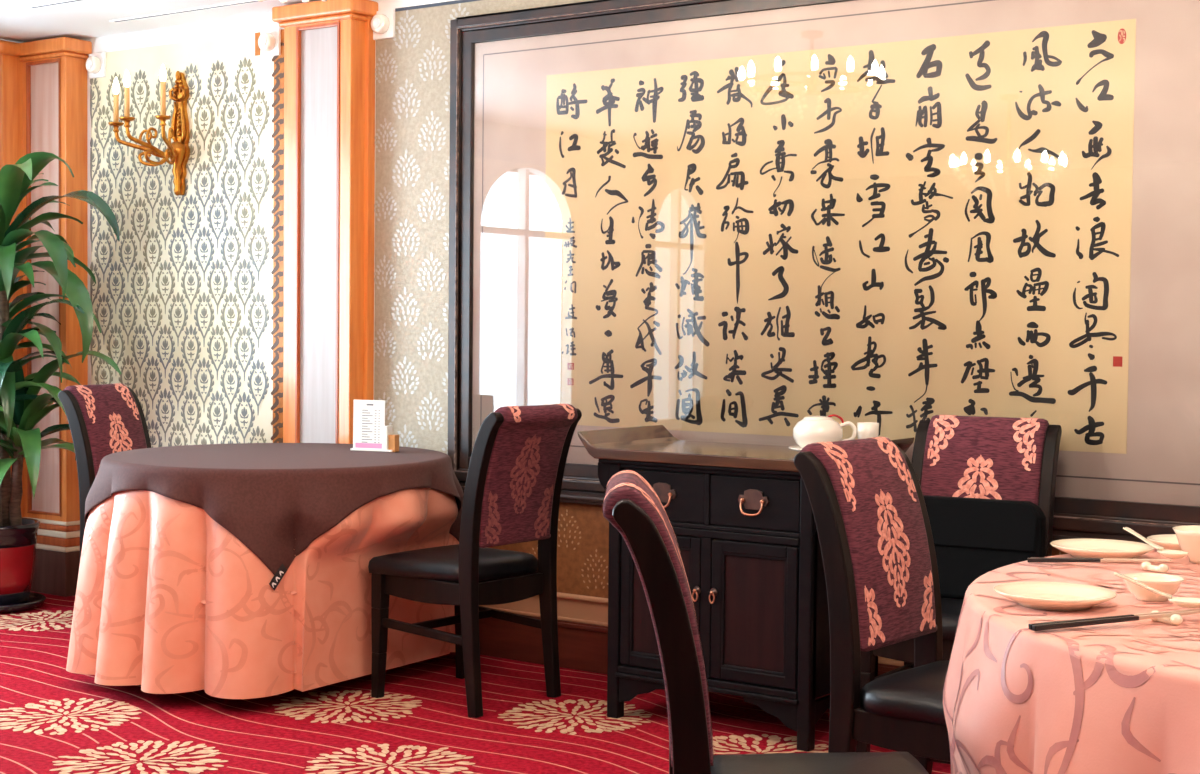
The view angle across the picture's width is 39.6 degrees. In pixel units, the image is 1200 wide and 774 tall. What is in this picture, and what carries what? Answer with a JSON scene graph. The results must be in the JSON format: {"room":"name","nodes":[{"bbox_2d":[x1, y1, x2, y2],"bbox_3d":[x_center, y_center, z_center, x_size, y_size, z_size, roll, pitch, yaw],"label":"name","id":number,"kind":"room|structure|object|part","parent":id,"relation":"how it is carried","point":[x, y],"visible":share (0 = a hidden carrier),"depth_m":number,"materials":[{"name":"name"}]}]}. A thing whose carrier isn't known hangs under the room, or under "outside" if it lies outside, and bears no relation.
{"room":"chinese restaurant","nodes":[
{"label":"chinese restaurant","id":0,"kind":"room"},
{"bbox_2d":[0,0,318,41],"bbox_3d":[-0.539,-1.380,1.431,11.000,0.100,8.200,2,3,35],"label":"ceiling","id":1,"kind":"structure","parent":0,"point":[87,19],"depth_m":6.96,"materials":[{"name":"white paint"}]},
{"bbox_2d":[26,0,86,8],"bbox_3d":[-1.611,-1.520,6.295,1.736,0.008,0.032,2,3,35],"label":"air slot","id":2,"kind":"structure","parent":1,"relation":"attached to","point":[62,1],"depth_m":6.70,"materials":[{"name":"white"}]},
{"bbox_2d":[109,0,270,22],"bbox_3d":[-1.293,-1.527,6.549,1.906,0.008,0.032,2,3,35],"label":"air slot","id":3,"kind":"structure","parent":1,"relation":"attached to","point":[245,1],"depth_m":6.82,"materials":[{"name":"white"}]},
{"bbox_2d":[258,0,326,2],"bbox_3d":[-0.892,-1.274,4.607,0.632,0.355,0.632,2,3,35],"label":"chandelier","id":4,"kind":"object","parent":1,"relation":"hanging from","point":[281,1],"visible":1,"depth_m":4.79,"materials":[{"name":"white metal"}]},
{"bbox_2d":[82,0,454,384],"bbox_3d":[1.768,-0.172,4.810,11.000,2.520,0.120,2,3,35],"label":"wall","id":5,"kind":"structure","parent":0,"point":[256,23],"depth_m":7.17,"materials":[{"name":"white paint"}]},
{"bbox_2d":[0,40,23,517],"bbox_3d":[-2.710,-0.317,7.694,0.190,2.505,0.262,2,3,35],"label":"pilaster","id":6,"kind":"object","parent":5,"relation":"attached to","point":[11,109],"visible":0.16,"depth_m":7.59,"materials":[{"name":"orange wood"}]},
{"bbox_2d":[19,37,91,596],"bbox_3d":[-2.509,-0.312,7.618,0.398,2.505,0.156,2,3,35],"label":"pilaster","id":7,"kind":"object","parent":5,"relation":"attached to","point":[54,71],"visible":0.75,"depth_m":7.55,"materials":[{"name":"brown wood"}]},
{"bbox_3d":[-2.524,-0.446,7.579,0.244,2.061,0.018,2,3,35],"label":"panel moulding","id":8,"kind":"part","parent":7,"relation":"part of","materials":[{"name":"brown wood"}]},
{"bbox_3d":[-2.489,-0.448,7.629,0.238,2.055,0.104,2,3,35],"label":"inset panel","id":9,"kind":"part","parent":7,"relation":"part of","materials":[{"name":"pink paint"}]},
{"bbox_3d":[-2.514,0.671,7.662,0.362,0.136,0.138,2,3,35],"label":"moulding","id":10,"kind":"part","parent":7,"relation":"part of","materials":[{"name":"beige paint"}]},
{"bbox_2d":[86,52,105,78],"bbox_3d":[-2.270,-1.445,7.479,0.108,0.110,0.055,2,3,35],"label":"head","id":11,"kind":"object","parent":5,"relation":"attached to","point":[96,62],"visible":1,"depth_m":7.46},
{"bbox_2d":[108,64,189,195],"bbox_3d":[-1.917,-1.087,7.063,0.346,0.537,0.282,0,2,-11],"label":"wall sconce","id":12,"kind":"object","parent":5,"relation":"attached to","point":[178,151],"visible":1,"depth_m":7.14,"materials":[{"name":"gold metal"}]},
{"bbox_2d":[113,94,118,121],"bbox_3d":[-2.072,-1.191,7.139,0.022,0.127,0.022,2,3,35],"label":"candle","id":13,"kind":"object","parent":12,"relation":"on","point":[116,97],"depth_m":7.13,"materials":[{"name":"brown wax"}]},
{"bbox_3d":[-2.071,-1.290,7.135,0.030,0.075,0.030,2,3,35],"label":"bulb","id":14,"kind":"part","parent":12,"relation":"part of","materials":[{"name":"beige glass"}]},
{"bbox_2d":[124,87,129,116],"bbox_3d":[-1.979,-1.189,6.976,0.022,0.132,0.022,2,3,35],"label":"candle","id":15,"kind":"object","parent":12,"relation":"on","point":[126,89],"depth_m":6.97,"materials":[{"name":"brown wax"}]},
{"bbox_3d":[-1.978,-1.291,6.973,0.030,0.075,0.030,2,3,35],"label":"bulb","id":16,"kind":"part","parent":12,"relation":"part of","materials":[{"name":"beige glass"}]},
{"bbox_3d":[-1.958,-1.033,7.160,0.262,0.170,0.028,0,2,-8],"label":"arm","id":17,"kind":"part","parent":12,"relation":"part of","materials":[{"name":"gold metal"}]},
{"bbox_3d":[-1.905,-1.030,7.067,0.028,0.173,0.256,2,3,42],"label":"arm","id":18,"kind":"part","parent":12,"relation":"part of","materials":[{"name":"gold metal"}]},
{"bbox_2d":[160,81,165,114],"bbox_3d":[-1.826,-1.202,6.967,0.022,0.149,0.022,2,3,35],"label":"candle","id":19,"kind":"object","parent":12,"relation":"on","point":[162,84],"depth_m":6.96,"materials":[{"name":"brown wax"}]},
{"bbox_3d":[-1.825,-1.312,6.963,0.030,0.075,0.030,2,3,35],"label":"bulb","id":20,"kind":"part","parent":12,"relation":"part of","materials":[{"name":"beige glass"}]},
{"bbox_3d":[-1.823,-1.032,7.060,0.028,0.179,0.203,1,2,3],"label":"arm","id":21,"kind":"part","parent":12,"relation":"part of","materials":[{"name":"gold metal"}]},
{"bbox_3d":[-1.804,-1.091,7.186,0.098,0.528,0.020,2,3,35],"label":"plate","id":22,"kind":"part","parent":12,"relation":"part of","materials":[{"name":"gold metal"}]},
{"bbox_2d":[90,29,283,447],"bbox_3d":[-1.761,-0.360,7.188,1.349,2.247,0.006,2,3,35],"label":"wallpaper","id":23,"kind":"object","parent":5,"relation":"attached to","point":[187,304],"visible":0.76,"depth_m":7.15,"materials":[{"name":"beige paper"}]},
{"bbox_2d":[258,28,280,56],"bbox_3d":[-1.367,-1.418,6.851,0.108,0.110,0.055,2,3,35],"label":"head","id":24,"kind":"object","parent":5,"relation":"attached to","point":[269,41],"visible":1,"depth_m":6.84},
{"bbox_2d":[272,0,377,443],"bbox_3d":[-1.100,-0.262,6.641,0.439,2.505,0.160,2,3,35],"label":"pilaster","id":25,"kind":"object","parent":5,"relation":"attached to","point":[328,285],"visible":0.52,"depth_m":6.57,"materials":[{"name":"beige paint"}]},
{"bbox_3d":[-1.116,-0.395,6.600,0.235,2.061,0.018,2,3,35],"label":"panel moulding","id":26,"kind":"part","parent":25,"relation":"part of","materials":[{"name":"brown wood"}]},
{"bbox_3d":[-1.081,-0.397,6.650,0.229,2.055,0.104,2,3,35],"label":"inset panel","id":27,"kind":"part","parent":25,"relation":"part of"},
{"bbox_2d":[371,9,394,39],"bbox_3d":[-0.855,-1.414,6.493,0.108,0.110,0.055,2,3,35],"label":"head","id":28,"kind":"object","parent":5,"relation":"attached to","point":[383,22],"visible":1,"depth_m":6.48},
{"bbox_2d":[395,0,479,11],"bbox_3d":[2.731,-1.338,4.027,8.595,0.012,0.006,2,3,35],"label":"trim","id":29,"kind":"structure","parent":5,"relation":"attached to","point":[455,1],"depth_m":6.37,"materials":[{"name":"white paint"}]},
{"bbox_2d":[479,615,900,708],"bbox_3d":[2.658,1.037,4.136,8.700,0.172,0.028,2,3,35],"label":"baseboard","id":30,"kind":"structure","parent":5,"relation":"attached to","point":[582,646],"depth_m":6.08,"materials":[{"name":"brown wood"}]},
{"bbox_2d":[479,592,903,665],"bbox_3d":[2.660,0.902,4.132,8.700,0.106,0.034,2,3,35],"label":"trim","id":31,"kind":"structure","parent":5,"relation":"attached to","point":[570,607],"depth_m":6.04,"materials":[{"name":"brown paint"}]},
{"bbox_2d":[374,0,1067,597],"bbox_3d":[2.675,-0.245,4.101,8.706,2.196,0.006,2,3,35],"label":"wallpaper","id":32,"kind":"object","parent":5,"relation":"attached to","point":[412,117],"visible":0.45,"depth_m":6.43,"materials":[{"name":"beige paper"}]},
{"bbox_2d":[459,481,1148,544],"bbox_3d":[2.659,0.495,4.111,8.700,0.047,0.042,2,3,35],"label":"trim","id":33,"kind":"structure","parent":5,"relation":"attached to","point":[567,496],"depth_m":5.00,"materials":[{"name":"brown wood"}]},
{"bbox_2d":[448,0,1199,536],"bbox_3d":[0.668,-0.471,5.466,2.993,1.744,0.048,2,3,35],"label":"calligraphy","id":34,"kind":"object","parent":5,"relation":"attached to","point":[726,221],"visible":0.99,"depth_m":5.39,"materials":[{"name":"paper"}]},
{"bbox_2d":[0,591,950,773],"bbox_3d":[-0.526,1.189,1.496,10.900,0.002,8.194,2,3,35],"label":"floor","id":35,"kind":"structure","parent":0,"point":[54,719],"depth_m":5.18,"materials":[{"name":"red carpet"}]},
{"bbox_2d":[0,152,121,613],"bbox_3d":[-2.603,-0.045,6.950,1.048,2.019,0.986,-1,2,-28],"label":"potted plant","id":36,"kind":"object","parent":35,"relation":"on","point":[22,408],"visible":0.96,"depth_m":7.03,"materials":[{"name":"green leaf"},{"name":"pale leaf"},{"name":"red glazed ceramic"}]},
{"bbox_3d":[-2.612,0.777,7.208,0.334,0.200,0.334,2,3,35],"label":"pot","id":37,"kind":"part","parent":36,"relation":"part of","materials":[{"name":"red ceramic"}]},
{"bbox_2d":[58,383,151,565],"bbox_3d":[-1.794,0.490,6.635,0.586,0.992,0.466,1,2,21],"label":"dining chair","id":38,"kind":"object","parent":35,"relation":"on","point":[104,420],"visible":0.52,"depth_m":6.58,"materials":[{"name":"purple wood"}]},
{"bbox_3d":[-2.044,0.501,6.524,0.163,0.974,0.035,1,2,21],"label":"rail","id":39,"kind":"part","parent":38,"relation":"part of","materials":[{"name":"brown wood"}]},
{"bbox_3d":[-1.978,0.217,6.696,0.186,0.455,0.348,1,2,21],"label":"backrest","id":40,"kind":"part","parent":38,"relation":"part of","materials":[{"name":"purple fabric"}]},
{"bbox_3d":[-1.907,0.489,6.883,0.163,0.974,0.035,1,2,21],"label":"rail","id":41,"kind":"part","parent":38,"relation":"part of","materials":[{"name":"brown wood"}]},
{"bbox_2d":[368,403,581,717],"bbox_3d":[-0.409,0.545,5.543,0.586,0.992,0.466,2,3,39],"label":"dining chair","id":42,"kind":"object","parent":35,"relation":"on","point":[512,492],"visible":1,"depth_m":5.43,"materials":[{"name":"brown wood"}]},
{"bbox_3d":[-0.731,0.827,5.558,0.046,0.419,0.046,2,3,39],"label":"leg","id":43,"kind":"part","parent":42,"relation":"part of","materials":[{"name":"brown wood"}]},
{"bbox_3d":[-0.474,0.585,5.596,0.420,0.067,0.466,2,3,39],"label":"seat","id":44,"kind":"part","parent":42,"relation":"part of","materials":[{"name":"black leather"}]},
{"bbox_3d":[-0.484,0.818,5.864,0.046,0.419,0.046,2,3,39],"label":"leg","id":45,"kind":"part","parent":42,"relation":"part of","materials":[{"name":"brown wood"}]},
{"bbox_3d":[-0.456,0.659,5.584,0.425,0.080,0.400,2,3,39],"label":"seat frame","id":46,"kind":"part","parent":42,"relation":"part of","materials":[{"name":"brown wood"}]},
{"bbox_3d":[-0.378,0.564,5.272,0.163,0.974,0.035,2,3,39],"label":"rail","id":47,"kind":"part","parent":42,"relation":"part of","materials":[{"name":"brown wood"}]},
{"bbox_3d":[-0.250,0.283,5.407,0.186,0.455,0.348,2,3,39],"label":"backrest","id":48,"kind":"part","parent":42,"relation":"part of","materials":[{"name":"purple fabric"}]},
{"bbox_3d":[-0.137,0.556,5.571,0.163,0.974,0.035,2,3,39],"label":"rail","id":49,"kind":"part","parent":42,"relation":"part of","materials":[{"name":"brown wood"}]},
{"bbox_2d":[578,425,913,751],"bbox_3d":[0.449,0.604,5.272,0.937,0.909,0.500,2,3,35],"label":"sideboard","id":50,"kind":"object","parent":35,"relation":"on","point":[741,517],"visible":0.77,"depth_m":5.04,"materials":[{"name":"brown wood"}]},
{"bbox_3d":[0.053,0.646,5.302,0.042,0.814,0.042,2,3,35],"label":"leg","id":51,"kind":"part","parent":50,"relation":"part of","materials":[{"name":"black paint"}]},
{"bbox_3d":[0.192,0.669,5.198,0.294,0.428,0.024,2,3,35],"label":"door","id":52,"kind":"part","parent":50,"relation":"part of","materials":[{"name":"black paint"}]},
{"bbox_3d":[0.193,0.669,5.200,0.222,0.350,0.011,2,3,35],"label":"door panel","id":53,"kind":"part","parent":50,"relation":"part of","materials":[{"name":"red paint"}]},
{"bbox_3d":[0.199,0.338,5.184,0.306,0.150,0.018,2,3,35],"label":"drawer","id":54,"kind":"part","parent":50,"relation":"part of","materials":[{"name":"black paint"}]},
{"bbox_3d":[0.193,0.327,5.174,0.104,0.060,0.007,2,3,35],"label":"handle plate","id":55,"kind":"part","parent":50,"relation":"part of","materials":[{"name":"brown metal"}]},
{"bbox_3d":[0.186,0.350,5.165,0.082,0.051,0.021,2,3,35],"label":"bail handle","id":56,"kind":"part","parent":50,"relation":"part of","materials":[{"name":"orange metal"}]},
{"bbox_3d":[0.294,0.623,5.103,0.026,0.026,0.013,2,3,35],"label":"pull plate","id":57,"kind":"part","parent":50,"relation":"part of","materials":[{"name":"brown metal"}]},
{"bbox_3d":[0.454,0.238,5.260,0.783,0.012,0.487,2,3,35],"label":"moulding","id":58,"kind":"part","parent":50,"relation":"part of","materials":[{"name":"black paint"}]},
{"bbox_3d":[0.322,0.909,5.105,0.651,0.036,0.028,2,3,35],"label":"rail","id":59,"kind":"part","parent":50,"relation":"part of","materials":[{"name":"black paint"}]},
{"bbox_3d":[0.327,0.675,5.100,0.036,0.433,0.019,2,3,35],"label":"post","id":60,"kind":"part","parent":50,"relation":"part of","materials":[{"name":"black paint"}]},
{"bbox_3d":[0.343,0.625,5.068,0.026,0.026,0.013,2,3,35],"label":"pull plate","id":61,"kind":"part","parent":50,"relation":"part of","materials":[{"name":"brown metal"}]},
{"bbox_3d":[0.452,0.360,4.980,0.082,0.051,0.021,2,3,35],"label":"bail handle","id":62,"kind":"part","parent":50,"relation":"part of","materials":[{"name":"orange metal"}]},
{"bbox_3d":[0.459,0.337,4.989,0.104,0.060,0.007,2,3,35],"label":"handle plate","id":63,"kind":"part","parent":50,"relation":"part of","materials":[{"name":"brown metal"}]},
{"bbox_3d":[0.467,0.679,5.009,0.222,0.350,0.011,2,3,35],"label":"door panel","id":64,"kind":"part","parent":50,"relation":"part of","materials":[{"name":"red paint"}]},
{"bbox_3d":[0.466,0.347,4.998,0.306,0.150,0.018,2,3,35],"label":"drawer","id":65,"kind":"part","parent":50,"relation":"part of","materials":[{"name":"black paint"}]},
{"bbox_3d":[0.465,0.679,5.007,0.294,0.428,0.024,2,3,35],"label":"door","id":66,"kind":"part","parent":50,"relation":"part of","materials":[{"name":"black paint"}]},
{"bbox_2d":[788,446,801,451],"bbox_3d":[0.666,0.195,5.101,0.180,0.020,0.180,2,3,35],"label":"saucer","id":67,"kind":"object","parent":50,"relation":"on","point":[796,448],"visible":0.1,"depth_m":5.09,"materials":[{"name":"white ceramic"}]},
{"bbox_2d":[793,414,856,447],"bbox_3d":[0.674,0.139,5.102,0.167,0.114,0.157,-1,3,-36],"label":"teapot","id":68,"kind":"object","parent":67,"relation":"on","point":[811,429],"visible":0.88,"depth_m":5.05,"materials":[{"name":"white ceramic"}]},
{"bbox_3d":[0.667,0.094,5.098,0.092,0.012,0.092,2,3,35],"label":"lid","id":69,"kind":"part","parent":68,"relation":"part of","materials":[{"name":"white ceramic"}]},
{"bbox_3d":[0.721,0.098,5.093,0.050,0.029,0.007,1,2,5],"label":"lid cord","id":70,"kind":"part","parent":68,"relation":"part of","materials":[{"name":"red fabric"}]},
{"bbox_3d":[0.758,0.140,5.092,0.055,0.070,0.013,1,2,5],"label":"handle","id":71,"kind":"part","parent":68,"relation":"part of","materials":[{"name":"white ceramic"}]},
{"bbox_3d":[0.612,0.666,4.913,0.042,0.814,0.042,2,3,35],"label":"leg","id":72,"kind":"part","parent":50,"relation":"part of","materials":[{"name":"black paint"}]},
{"bbox_2d":[857,422,878,438],"bbox_3d":[0.830,0.157,5.163,0.067,0.092,0.067,2,3,35],"label":"cup","id":73,"kind":"object","parent":50,"relation":"on","point":[865,430],"visible":0.52,"depth_m":5.13,"materials":[{"name":"white ceramic"}]},
{"bbox_3d":[0.854,0.656,5.261,0.042,0.814,0.042,2,3,35],"label":"leg","id":74,"kind":"part","parent":50,"relation":"part of","materials":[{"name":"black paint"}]},
{"bbox_2d":[602,470,928,773],"bbox_3d":[0.295,0.652,2.855,0.586,0.992,0.466,1,2,1],"label":"dining chair","id":75,"kind":"object","parent":35,"relation":"on","point":[631,505],"visible":1,"depth_m":2.65,"materials":[{"name":"brown wood"}]},
{"bbox_3d":[0.098,0.382,2.850,0.186,0.455,0.348,1,2,1],"label":"backrest","id":76,"kind":"part","parent":75,"relation":"part of","materials":[{"name":"black wood"}]},
{"bbox_3d":[0.096,0.666,2.668,0.163,0.974,0.035,1,2,1],"label":"rail","id":77,"kind":"part","parent":75,"relation":"part of","materials":[{"name":"brown wood"}]},
{"bbox_3d":[0.105,0.652,3.052,0.163,0.974,0.035,1,2,1],"label":"rail","id":78,"kind":"part","parent":75,"relation":"part of","materials":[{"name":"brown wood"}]},
{"bbox_3d":[0.378,0.696,2.855,0.420,0.067,0.466,1,2,1],"label":"seat","id":79,"kind":"part","parent":75,"relation":"part of","materials":[{"name":"black leather"}]},
{"bbox_2d":[794,437,950,773],"bbox_3d":[0.770,0.625,3.717,0.586,0.992,0.466,2,3,39],"label":"dining chair","id":80,"kind":"object","parent":35,"relation":"on","point":[866,498],"visible":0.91,"depth_m":3.69,"materials":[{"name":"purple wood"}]},
{"bbox_3d":[0.499,0.632,3.689,0.163,0.974,0.035,2,3,39],"label":"rail","id":81,"kind":"part","parent":80,"relation":"part of","materials":[{"name":"brown wood"}]},
{"bbox_3d":[0.617,0.350,3.832,0.186,0.455,0.348,2,3,39],"label":"backrest","id":82,"kind":"part","parent":80,"relation":"part of","materials":[{"name":"purple fabric"}]},
{"bbox_3d":[0.815,0.743,3.684,0.425,0.080,0.400,2,3,39],"label":"seat frame","id":83,"kind":"part","parent":80,"relation":"part of","materials":[{"name":"brown wood"}]},
{"bbox_3d":[0.835,0.671,3.666,0.420,0.067,0.466,2,3,39],"label":"seat","id":84,"kind":"part","parent":80,"relation":"part of","materials":[{"name":"black leather"}]},
{"bbox_3d":[0.740,0.624,3.988,0.163,0.974,0.035,2,3,39],"label":"rail","id":85,"kind":"part","parent":80,"relation":"part of","materials":[{"name":"brown wood"}]},
{"bbox_2d":[856,415,1061,751],"bbox_3d":[1.029,0.590,4.734,0.466,0.992,0.586,2,2,28],"label":"dining chair","id":86,"kind":"object","parent":35,"relation":"on","point":[1000,458],"visible":0.41,"depth_m":4.84,"materials":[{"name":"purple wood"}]},
{"bbox_3d":[0.734,0.877,4.614,0.046,0.419,0.046,2,2,28],"label":"leg","id":87,"kind":"part","parent":86,"relation":"part of","materials":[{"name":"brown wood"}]},
{"bbox_3d":[1.000,0.708,4.686,0.400,0.080,0.425,2,2,28],"label":"seat frame","id":88,"kind":"part","parent":86,"relation":"part of","materials":[{"name":"brown wood"}]},
{"bbox_3d":[0.950,0.588,4.995,0.035,0.974,0.163,2,2,28],"label":"rail","id":89,"kind":"part","parent":86,"relation":"part of","materials":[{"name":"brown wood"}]},
{"bbox_3d":[0.990,0.635,4.662,0.466,0.067,0.420,2,2,28],"label":"seat","id":90,"kind":"part","parent":86,"relation":"part of","materials":[{"name":"black leather"}]},
{"bbox_2d":[923,495,1045,598],"bbox_3d":[1.056,0.457,4.713,0.390,0.288,0.073,2,2,28],"label":"bag","id":91,"kind":"object","parent":86,"relation":"on","point":[973,537],"visible":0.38,"depth_m":4.67,"materials":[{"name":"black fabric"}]},
{"bbox_3d":[1.125,0.316,4.901,0.348,0.455,0.186,2,2,28],"label":"backrest","id":92,"kind":"part","parent":86,"relation":"part of","materials":[{"name":"purple fabric"}]},
{"bbox_3d":[1.290,0.598,4.816,0.035,0.974,0.163,2,2,28],"label":"rail","id":93,"kind":"part","parent":86,"relation":"part of","materials":[{"name":"brown wood"}]},
{"bbox_3d":[1.537,0.774,2.858,1.771,0.771,1.771,2,3,35],"label":"round table","id":94,"kind":"object","parent":35,"relation":"on","visible":0,"materials":[{"name":"pink patterned tablecloth fabric"},{"name":"espresso wood"}]},
{"bbox_2d":[943,548,1199,773],"bbox_3d":[1.574,0.742,2.838,1.952,0.716,2.028,2,3,35],"label":"tablecloth","id":95,"kind":"object","parent":94,"relation":"on","point":[1120,697],"visible":0.77,"depth_m":2.59,"materials":[{"name":"pink fabric"}]},
{"bbox_2d":[994,581,1116,610],"bbox_3d":[0.782,0.362,2.868,0.204,0.025,0.204,2,3,35],"label":"plate","id":96,"kind":"object","parent":95,"relation":"on","point":[1054,596],"visible":1,"depth_m":2.89,"materials":[{"name":"beige ceramic"}]},
{"bbox_2d":[1027,558,1169,561],"bbox_3d":[0.995,0.348,3.333,0.273,0.019,0.008,1,2,19],"label":"chopstick","id":97,"kind":"object","parent":95,"relation":"on","point":[1028,559],"visible":1,"depth_m":3.34,"materials":[{"name":"black wood"}]},
{"bbox_2d":[1031,557,1171,560],"bbox_3d":[1.003,0.348,3.343,0.271,0.019,0.008,1,2,18],"label":"chopstick","id":98,"kind":"object","parent":95,"relation":"on","point":[1031,557],"visible":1,"depth_m":3.33,"materials":[{"name":"black wood"}]},
{"bbox_2d":[1050,539,1153,558],"bbox_3d":[1.048,0.342,3.483,0.208,0.025,0.208,2,3,35],"label":"plate","id":99,"kind":"object","parent":95,"relation":"on","point":[1077,548],"visible":0.89,"depth_m":3.52,"materials":[{"name":"beige ceramic"}]},
{"bbox_2d":[1028,608,1199,629],"bbox_3d":[0.863,0.371,2.687,0.397,0.019,0.008,0,2,-19],"label":"chopstick","id":100,"kind":"object","parent":95,"relation":"on","point":[1031,624],"visible":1,"depth_m":2.67,"materials":[{"name":"black wood"}]},
{"bbox_2d":[1032,610,1199,630],"bbox_3d":[0.867,0.371,2.675,0.398,0.019,0.008,0,2,-19],"label":"chopstick","id":101,"kind":"object","parent":95,"relation":"on","point":[1039,627],"visible":1,"depth_m":2.65,"materials":[{"name":"black wood"}]},
{"bbox_2d":[1123,573,1183,601],"bbox_3d":[0.972,0.354,2.936,0.108,0.040,0.108,2,3,35],"label":"rice bowl","id":102,"kind":"object","parent":95,"relation":"on","point":[1169,584],"visible":0.86,"depth_m":2.91,"materials":[{"name":"beige ceramic"}]},
{"bbox_2d":[1141,561,1168,572],"bbox_3d":[1.090,0.354,3.275,0.022,0.018,0.060,-1,3,-33],"label":"chopstick rest","id":103,"kind":"object","parent":95,"relation":"on","point":[1162,568],"visible":1,"depth_m":3.27,"materials":[{"name":"beige ceramic"}]},
{"bbox_2d":[1123,527,1188,558],"bbox_3d":[1.123,0.317,3.374,0.046,0.051,0.154,-1,3,-33],"label":"soup spoon","id":104,"kind":"object","parent":95,"relation":"on","point":[1172,554],"visible":1,"depth_m":3.36,"materials":[{"name":"beige ceramic"}]},
{"bbox_3d":[1.107,0.309,3.399,0.017,0.038,0.092,-1,3,-33],"label":"spoon handle","id":105,"kind":"part","parent":104,"relation":"part of","materials":[{"name":"beige ceramic"}]},
{"bbox_2d":[1157,549,1188,558],"bbox_3d":[1.147,0.336,3.338,0.046,0.015,0.068,-1,3,-33],"label":"spoon bowl","id":106,"kind":"object","parent":104,"relation":"on","point":[1172,554],"depth_m":3.33,"materials":[{"name":"beige ceramic"}]},
{"bbox_2d":[1114,572,1199,608],"bbox_3d":[0.931,0.338,2.762,0.154,0.051,0.046,2,2,27],"label":"soup spoon","id":107,"kind":"object","parent":95,"relation":"on","point":[1184,602],"visible":1,"depth_m":2.76,"materials":[{"name":"beige ceramic"}]},
{"bbox_3d":[0.904,0.331,2.776,0.092,0.038,0.017,2,2,27],"label":"spoon handle","id":108,"kind":"part","parent":107,"relation":"part of","materials":[{"name":"beige ceramic"}]},
{"bbox_2d":[1168,597,1199,608],"bbox_3d":[0.969,0.357,2.743,0.068,0.015,0.046,2,2,27],"label":"spoon bowl","id":109,"kind":"object","parent":107,"relation":"on","point":[1184,602],"depth_m":2.74,"materials":[{"name":"beige ceramic"}]},
{"bbox_2d":[1147,534,1181,550],"bbox_3d":[1.267,0.340,3.590,0.170,0.025,0.170,2,3,35],"label":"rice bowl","id":110,"kind":"object","parent":95,"relation":"on","point":[1168,541],"visible":0.5,"depth_m":3.62,"materials":[{"name":"beige ceramic"}]},
{"bbox_2d":[1150,610,1182,624],"bbox_3d":[0.916,0.374,2.699,0.022,0.018,0.060,-1,3,-33],"label":"chopstick rest","id":111,"kind":"object","parent":95,"relation":"on","point":[1175,619],"visible":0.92,"depth_m":2.68,"materials":[{"name":"beige ceramic"}]},
{"bbox_2d":[1173,525,1199,563],"bbox_3d":[1.243,0.325,3.411,0.138,0.068,0.138,2,3,35],"label":"rice bowl","id":112,"kind":"object","parent":95,"relation":"on","point":[1188,537],"visible":0.98,"depth_m":3.39,"materials":[{"name":"beige ceramic"}]},
{"bbox_3d":[-1.148,0.634,5.967,1.188,0.765,1.188,2,3,35],"label":"round table","id":113,"kind":"object","parent":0,"visible":0,"materials":[{"name":"salmon pink patterned tablecloth fabric"}]},
{"bbox_2d":[66,488,458,698],"bbox_3d":[-1.160,0.603,5.940,1.290,0.712,1.367,2,3,35],"label":"tablecloth","id":114,"kind":"object","parent":113,"relation":"on","point":[168,600],"visible":0.69,"depth_m":5.43,"materials":[{"name":"pink fabric"}]},
{"bbox_2d":[84,443,463,590],"bbox_3d":[-1.148,0.433,5.955,1.265,0.384,1.258,2,3,35],"label":"topper","id":115,"kind":"object","parent":114,"relation":"on","point":[276,499],"visible":0.95,"depth_m":5.42,"materials":[{"name":"brown fabric"}]},
{"bbox_2d":[350,400,398,451],"bbox_3d":[-0.828,0.142,6.143,0.182,0.188,0.048,1,2,21],"label":"holder","id":116,"kind":"object","parent":115,"relation":"on","point":[370,432],"visible":1,"depth_m":6.13,"materials":[{"name":"white plastic"}]},
{"bbox_2d":[362,404,379,442],"bbox_3d":[-0.843,0.134,6.132,0.074,0.143,0.003,1,2,21],"label":"print","id":117,"kind":"object","parent":116,"relation":"on","point":[370,412],"depth_m":6.13,"materials":[{"name":"grey paper"}]}
]}

